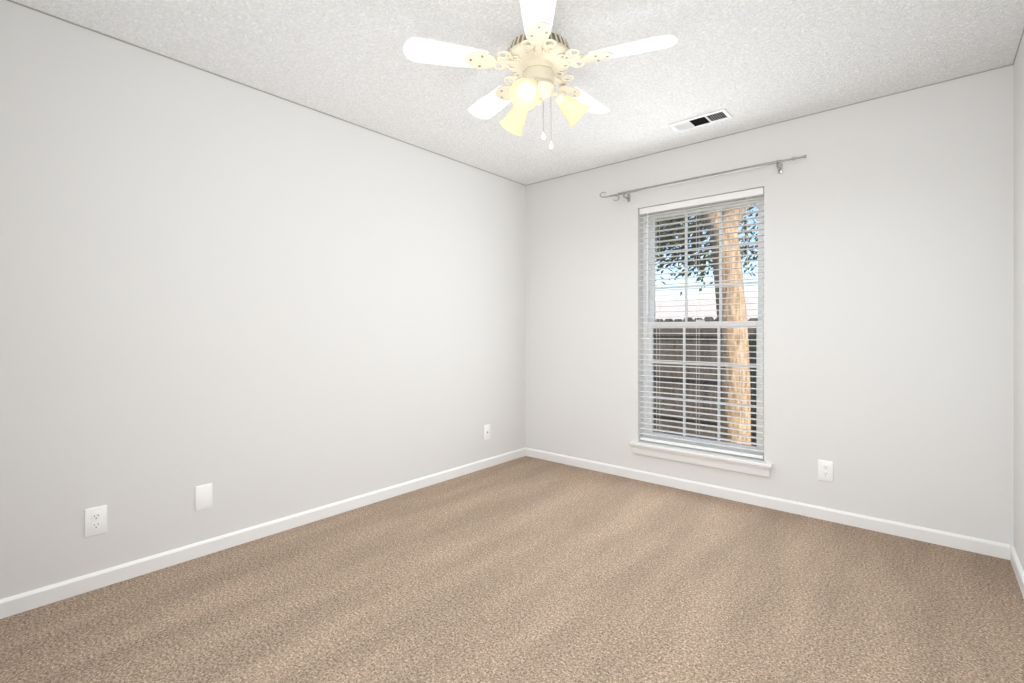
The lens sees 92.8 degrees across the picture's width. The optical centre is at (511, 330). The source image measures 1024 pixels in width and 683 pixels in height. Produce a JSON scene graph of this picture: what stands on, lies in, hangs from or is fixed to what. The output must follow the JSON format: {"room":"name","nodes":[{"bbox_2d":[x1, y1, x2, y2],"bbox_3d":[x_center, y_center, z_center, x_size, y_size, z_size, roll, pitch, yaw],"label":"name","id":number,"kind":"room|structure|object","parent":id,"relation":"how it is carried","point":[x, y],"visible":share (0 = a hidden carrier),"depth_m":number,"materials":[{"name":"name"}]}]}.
{"room":"empty bedroom","nodes":[
{"label":"empty bedroom","id":0,"kind":"room"},
{"bbox_2d":[0,0,525,598],"bbox_3d":[-1.206,-0.090,2.993,0.180,2.440,4.235,0,0,41],"label":"wall","id":1,"kind":"structure","parent":0,"point":[252,306],"depth_m":2.49,"materials":[{"name":"white paint"}]},
{"bbox_2d":[85,505,106,537],"bbox_3d":[-1.820,0.835,2.133,0.008,0.122,0.076,0,0,41],"label":"electrical outlet","id":2,"kind":"object","parent":1,"relation":"attached to","point":[95,520],"visible":1,"depth_m":2.13,"materials":[{"name":"white plastic"}]},
{"bbox_2d":[195,483,211,510],"bbox_3d":[-1.548,0.838,2.450,0.007,0.122,0.076,0,0,41],"label":"blank wall plate","id":3,"kind":"object","parent":1,"relation":"attached to","point":[203,496],"visible":1,"depth_m":2.45,"materials":[{"name":"white plastic"}]},
{"bbox_2d":[0,447,525,618],"bbox_3d":[-1.133,1.094,2.930,0.013,0.072,3.875,0,0,41],"label":"baseboard","id":4,"kind":"structure","parent":1,"relation":"attached to","point":[32,599],"depth_m":2.48,"materials":[{"name":"white paint"}]},
{"bbox_2d":[484,424,489,439],"bbox_3d":[-0.204,0.840,4.017,0.009,0.122,0.076,0,0,41],"label":"electrical outlet","id":5,"kind":"object","parent":1,"relation":"attached to","point":[486,432],"visible":1,"depth_m":4.01,"materials":[{"name":"white plastic"}]},
{"bbox_2d":[0,456,1023,682],"bbox_3d":[0.034,1.205,1.930,3.447,0.150,4.235,0,0,41],"label":"floor","id":6,"kind":"structure","parent":0,"point":[525,569],"depth_m":2.02,"materials":[{"name":"beige carpet"}]},
{"bbox_2d":[12,0,1023,184],"bbox_3d":[0.034,-1.385,1.930,3.447,0.150,4.235,0,0,41],"label":"ceiling","id":7,"kind":"structure","parent":0,"point":[748,64],"depth_m":2.34,"materials":[{"name":"white paint"}]},
{"bbox_2d":[7,0,1023,185],"bbox_3d":[0.034,-1.308,1.930,3.087,0.005,3.875,0,0,41],"label":"crown molding","id":8,"kind":"structure","parent":7,"relation":"attached to","point":[476,167],"depth_m":2.70,"materials":[{"name":"grey paint"}]},
{"bbox_2d":[403,0,677,148],"bbox_3d":[0.145,-1.069,2.237,1.141,0.482,1.102,0,0,41],"label":"ceiling fan","id":9,"kind":"object","parent":7,"relation":"attached to","point":[539,58],"visible":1,"depth_m":2.12,"materials":[{"name":"white metal"}]},
{"bbox_2d":[668,108,731,131],"bbox_3d":[1.173,-1.304,3.045,0.345,0.015,0.150,0,0,41],"label":"ceiling vent","id":10,"kind":"object","parent":7,"relation":"in","point":[704,119],"visible":1,"depth_m":3.03,"materials":[{"name":"white metal"}]},
{"bbox_2d":[526,65,1013,546],"bbox_3d":[1.353,-0.090,3.470,3.087,2.440,0.180,0,0,41],"label":"wall","id":11,"kind":"structure","parent":0,"point":[889,307],"depth_m":2.84,"materials":[{"name":"white paint"}]},
{"bbox_2d":[629,440,772,476],"bbox_3d":[1.300,0.890,3.427,0.974,0.090,0.130,0,0,41],"label":"window sill","id":12,"kind":"structure","parent":11,"relation":"attached to","point":[742,464],"depth_m":3.35,"materials":[{"name":"white paint"}]},
{"bbox_2d":[643,196,763,454],"bbox_3d":[1.367,-0.028,3.504,0.874,1.795,0.086,0,0,41],"label":"window unit","id":13,"kind":"structure","parent":11,"relation":"in","point":[648,327],"depth_m":3.49,"materials":[{"name":"white plastic"}]},
{"bbox_2d":[639,187,763,458],"bbox_3d":[1.306,-0.044,3.434,0.860,1.755,0.069,0,0,41],"label":"window blinds","id":14,"kind":"object","parent":13,"relation":"attached to","point":[729,197],"visible":0.81,"depth_m":3.40,"materials":[{"name":"white plastic"}]},
{"bbox_2d":[600,155,806,201],"bbox_3d":[1.239,-1.030,3.379,1.404,0.091,0.105,0,0,41],"label":"curtain rod","id":15,"kind":"object","parent":11,"relation":"attached to","point":[778,166],"visible":1,"depth_m":3.27,"materials":[{"name":"silver metal"}]},
{"bbox_2d":[526,448,1009,559],"bbox_3d":[1.290,1.094,3.396,3.061,0.072,0.013,0,0,41],"label":"baseboard","id":16,"kind":"structure","parent":11,"relation":"attached to","point":[970,544],"depth_m":2.97,"materials":[{"name":"white paint"}]},
{"bbox_2d":[818,460,832,481],"bbox_3d":[1.868,0.838,2.905,0.076,0.122,0.008,0,0,41],"label":"electrical outlet","id":17,"kind":"object","parent":11,"relation":"attached to","point":[825,470],"visible":1,"depth_m":2.90,"materials":[{"name":"white plastic"}]},
{"bbox_2d":[1014,34,1023,570],"bbox_3d":[1.274,-0.090,0.867,0.180,2.440,4.235,0,0,41],"label":"wall","id":18,"kind":"structure","parent":0,"point":[1019,304],"depth_m":2.24,"materials":[{"name":"white paint"}]},
{"bbox_2d":[1010,545,1023,597],"bbox_3d":[1.201,1.094,0.930,0.013,0.072,3.875,0,0,41],"label":"baseboard","id":19,"kind":"structure","parent":18,"relation":"attached to","point":[1017,566],"depth_m":2.22,"materials":[{"name":"white paint"}]},
{"label":"outside","id":20,"kind":"structure","parent":0,"visible":0},
{"bbox_3d":[21.223,1.580,25.951,64.000,0.200,59.820,0,0,41],"label":"ground","id":21,"kind":"structure","parent":20,"visible":0},
{"bbox_2d":[653,317,757,445],"bbox_3d":[4.532,0.648,4.899,18.054,1.665,0.148,0,0,41],"label":"fence","id":22,"kind":"object","parent":21,"relation":"on","point":[692,358],"depth_m":6.74,"materials":[{"name":"brown wood"}]},
{"bbox_2d":[655,298,757,320],"bbox_3d":[9.477,0.005,23.387,14.200,2.950,9.700,0,0,41],"label":"house","id":23,"kind":"structure","parent":21,"relation":"on","point":[680,308],"depth_m":21.46,"materials":[{"name":"grey"}]},
{"bbox_2d":[655,204,757,444],"bbox_3d":[2.713,-2.203,6.736,6.921,7.479,5.897,0,0,41],"label":"tree","id":24,"kind":"object","parent":21,"relation":"on","point":[727,308],"depth_m":5.57,"materials":[{"name":"green plant"}]}
]}

